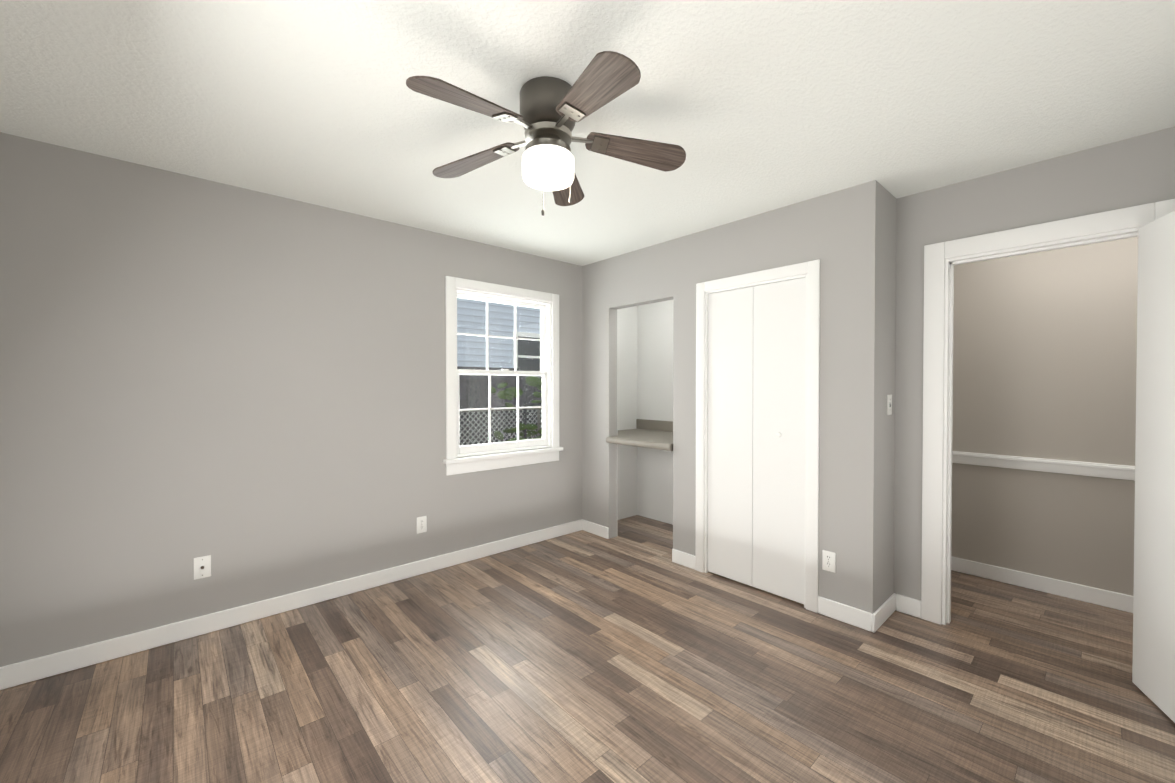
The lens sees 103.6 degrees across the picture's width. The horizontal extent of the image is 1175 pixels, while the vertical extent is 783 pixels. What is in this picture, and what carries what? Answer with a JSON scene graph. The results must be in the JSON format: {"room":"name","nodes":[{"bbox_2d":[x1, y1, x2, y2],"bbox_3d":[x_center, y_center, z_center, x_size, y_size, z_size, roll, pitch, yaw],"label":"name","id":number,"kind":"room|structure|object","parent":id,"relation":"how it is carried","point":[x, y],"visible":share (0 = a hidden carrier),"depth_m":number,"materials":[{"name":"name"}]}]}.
{"room":"empty bedroom","nodes":[
{"label":"empty bedroom","id":0,"kind":"room"},
{"bbox_2d":[0,132,581,666],"bbox_3d":[-1.065,0.072,3.450,4.323,2.440,0.120,-1,1,-42],"label":"wall","id":1,"kind":"structure","parent":0,"point":[244,388],"depth_m":2.52,"materials":[{"name":"grey paint"}]},
{"bbox_2d":[194,555,210,579],"bbox_3d":[-2.063,0.943,2.477,0.072,0.116,0.015,-1,1,-42],"label":"wall jack","id":2,"kind":"object","parent":1,"relation":"attached to","point":[202,566],"visible":1,"depth_m":2.48,"materials":[{"name":"white plastic"}]},
{"bbox_2d":[0,519,583,689],"bbox_3d":[-1.326,1.246,3.140,3.443,0.100,0.014,-1,1,-42],"label":"baseboard","id":3,"kind":"structure","parent":1,"relation":"attached to","point":[26,671],"depth_m":2.59,"materials":[{"name":"white wood"}]},
{"bbox_2d":[417,516,426,533],"bbox_3d":[-1.175,0.944,3.276,0.072,0.116,0.009,-1,1,-42],"label":"electrical outlet","id":4,"kind":"object","parent":1,"relation":"attached to","point":[422,524],"visible":1,"depth_m":3.27,"materials":[{"name":"white plastic"}]},
{"bbox_2d":[443,276,562,475],"bbox_3d":[-0.673,-0.118,3.765,1.090,1.463,0.170,-1,1,-42],"label":"window unit","id":5,"kind":"structure","parent":1,"relation":"in","point":[545,303],"depth_m":3.73,"materials":[{"name":"white wood"}]},
{"bbox_2d":[0,515,1174,782],"bbox_3d":[1.241,1.367,1.280,5.090,0.100,6.450,-1,1,-42],"label":"floor","id":6,"kind":"structure","parent":0,"point":[630,653],"depth_m":2.01,"materials":[{"name":"brown wood"}]},
{"bbox_2d":[0,0,1174,265],"bbox_3d":[1.241,-1.173,1.252,5.090,0.100,6.450,-1,1,-42],"label":"ceiling","id":7,"kind":"structure","parent":0,"point":[756,106],"depth_m":1.76,"materials":[{"name":"white paint"}]},
{"bbox_2d":[406,51,685,215],"bbox_3d":[-0.166,-0.885,1.729,1.029,0.487,1.050,-1,1,-42],"label":"fan","id":8,"kind":"object","parent":7,"relation":"hanging from","point":[553,110],"visible":1,"depth_m":1.67,"materials":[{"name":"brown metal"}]},
{"bbox_2d":[617,306,637,519],"bbox_3d":[0.272,0.060,4.560,0.650,2.440,0.006,-1,1,-42],"label":"wall","id":9,"kind":"structure","parent":0,"point":[627,410],"depth_m":4.67,"materials":[{"name":"paint"}]},
{"bbox_2d":[637,300,672,524],"bbox_3d":[1.313,0.067,3.958,0.100,2.440,2.292,-1,1,-42],"label":"wall","id":10,"kind":"structure","parent":0,"point":[655,402],"depth_m":4.60,"materials":[{"name":"paint"}]},
{"bbox_2d":[606,419,672,450],"bbox_3d":[0.596,0.393,4.093,0.792,0.205,1.127,-1,1,-42],"label":"shelf","id":11,"kind":"object","parent":10,"relation":"attached to","point":[654,434],"visible":0.5,"depth_m":4.01,"materials":[{"name":"beige laminate"}]},
{"bbox_2d":[582,186,854,606],"bbox_3d":[0.754,0.072,3.458,0.100,2.440,2.292,-1,1,-42],"label":"wall","id":12,"kind":"structure","parent":0,"point":[820,228],"depth_m":3.26,"materials":[{"name":"grey paint"}]},
{"bbox_2d":[584,520,608,538],"bbox_3d":[0.079,1.235,4.142,0.014,0.100,0.311,-1,1,-42],"label":"baseboard","id":13,"kind":"structure","parent":12,"relation":"attached to","point":[590,527],"depth_m":4.13,"materials":[{"name":"white wood"}]},
{"bbox_2d":[617,309,617,460],"bbox_3d":[0.149,0.064,4.215,0.006,2.440,0.345,-1,1,-42],"label":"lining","id":14,"kind":"object","parent":12,"relation":"attached to","point":[617,381],"visible":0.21,"depth_m":4.09,"materials":[{"name":"paint"}]},
{"bbox_2d":[708,277,805,603],"bbox_3d":[1.084,0.298,3.034,0.065,1.973,0.682,-1,1,-42],"label":"closet door","id":15,"kind":"structure","parent":12,"relation":"in","point":[756,428],"depth_m":3.00,"materials":[{"name":"white wood"}]},
{"bbox_2d":[695,259,819,612],"bbox_3d":[1.106,0.262,3.054,0.116,2.070,0.852,-1,1,-42],"label":"trim","id":16,"kind":"structure","parent":12,"relation":"attached to","point":[809,271],"depth_m":2.77,"materials":[{"name":"white wood"}]},
{"bbox_2d":[822,550,835,572],"bbox_3d":[1.394,0.981,2.670,0.009,0.116,0.072,-1,1,-42],"label":"electrical outlet","id":17,"kind":"object","parent":12,"relation":"attached to","point":[828,560],"visible":1,"depth_m":2.67,"materials":[{"name":"white plastic"}]},
{"bbox_2d":[818,596,871,631],"bbox_3d":[1.444,1.252,2.614,0.014,0.100,0.270,-1,1,-42],"label":"baseboard","id":18,"kind":"structure","parent":12,"relation":"attached to","point":[847,614],"depth_m":2.60,"materials":[{"name":"white wood"}]},
{"bbox_2d":[852,180,896,613],"bbox_3d":[2.072,0.077,3.032,1.497,2.440,0.100,-1,1,-42],"label":"wall","id":19,"kind":"structure","parent":0,"point":[874,385],"depth_m":2.55,"materials":[{"name":"grey paint"}]},
{"bbox_2d":[872,593,903,632],"bbox_3d":[1.687,1.252,2.625,0.390,0.100,0.022,-1,1,-42],"label":"baseboard","id":20,"kind":"structure","parent":19,"relation":"attached to","point":[892,604],"depth_m":2.62,"materials":[{"name":"white wood"}]},
{"bbox_2d":[887,395,891,414],"bbox_3d":[1.744,0.076,2.661,0.072,0.116,0.015,-1,1,-42],"label":"light switch","id":21,"kind":"object","parent":19,"relation":"attached to","point":[889,404],"visible":1,"depth_m":2.65,"materials":[{"name":"white plastic"}]},
{"bbox_2d":[894,127,1174,600],"bbox_3d":[2.318,0.085,2.288,0.120,2.440,1.338,-1,1,-42],"label":"wall","id":22,"kind":"structure","parent":0,"point":[1133,171],"depth_m":2.50,"materials":[{"name":"grey paint"}]},
{"bbox_2d":[921,199,1174,624],"bbox_3d":[2.275,0.240,2.342,0.158,2.130,0.923,-1,1,-42],"label":"door frame","id":23,"kind":"structure","parent":22,"relation":"attached to","point":[941,259],"depth_m":2.57,"materials":[{"name":"white wood"}]},
{"bbox_2d":[1132,210,1174,722],"bbox_3d":[2.304,0.292,1.719,0.673,2.015,0.327,-1,1,-42],"label":"entry door","id":24,"kind":"structure","parent":22,"relation":"in","point":[1153,673],"depth_m":1.92,"materials":[{"name":"white wood"}]},
{"bbox_2d":[951,237,1137,595],"bbox_3d":[3.931,0.089,1.985,0.120,2.440,3.938,-1,1,-42],"label":"wall","id":25,"kind":"structure","parent":0,"point":[1045,354],"depth_m":2.97,"materials":[{"name":"beige paint"}]},
{"bbox_2d":[951,556,1132,612],"bbox_3d":[3.882,1.259,1.951,0.018,0.100,3.932,-1,1,-42],"label":"baseboard","id":26,"kind":"structure","parent":25,"relation":"attached to","point":[1102,597],"depth_m":2.97,"materials":[{"name":"white wood"}]},
{"bbox_2d":[952,451,1134,480],"bbox_3d":[3.877,0.487,1.938,0.030,0.085,3.932,-1,1,-42],"label":"trim","id":27,"kind":"structure","parent":25,"relation":"attached to","point":[1114,471],"depth_m":2.96,"materials":[{"name":"white wood"}]},
{"label":"outside","id":28,"kind":"structure","parent":0,"visible":0},
{"bbox_3d":[-3.693,1.298,9.163,20.000,0.100,11.880,-1,1,-42],"label":"ground","id":29,"kind":"structure","parent":28,"visible":0},
{"bbox_2d":[457,298,539,368],"bbox_3d":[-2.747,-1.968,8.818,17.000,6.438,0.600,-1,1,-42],"label":"house","id":30,"kind":"structure","parent":29,"relation":"on","point":[465,342],"depth_m":9.60,"materials":[{"name":"white"}]},
{"bbox_2d":[457,366,541,445],"bbox_3d":[-0.718,0.467,6.575,15.000,1.620,0.950,-1,1,-42],"label":"fence","id":31,"kind":"object","parent":29,"relation":"on","point":[507,418],"depth_m":6.44,"materials":[{"name":"white"}]},
{"bbox_2d":[491,376,541,441],"bbox_3d":[-0.719,0.569,5.486,0.835,1.502,0.673,-1,1,-42],"label":"bush","id":32,"kind":"object","parent":29,"relation":"on","point":[531,379],"depth_m":5.34,"materials":[{"name":"green plant"}]}
]}

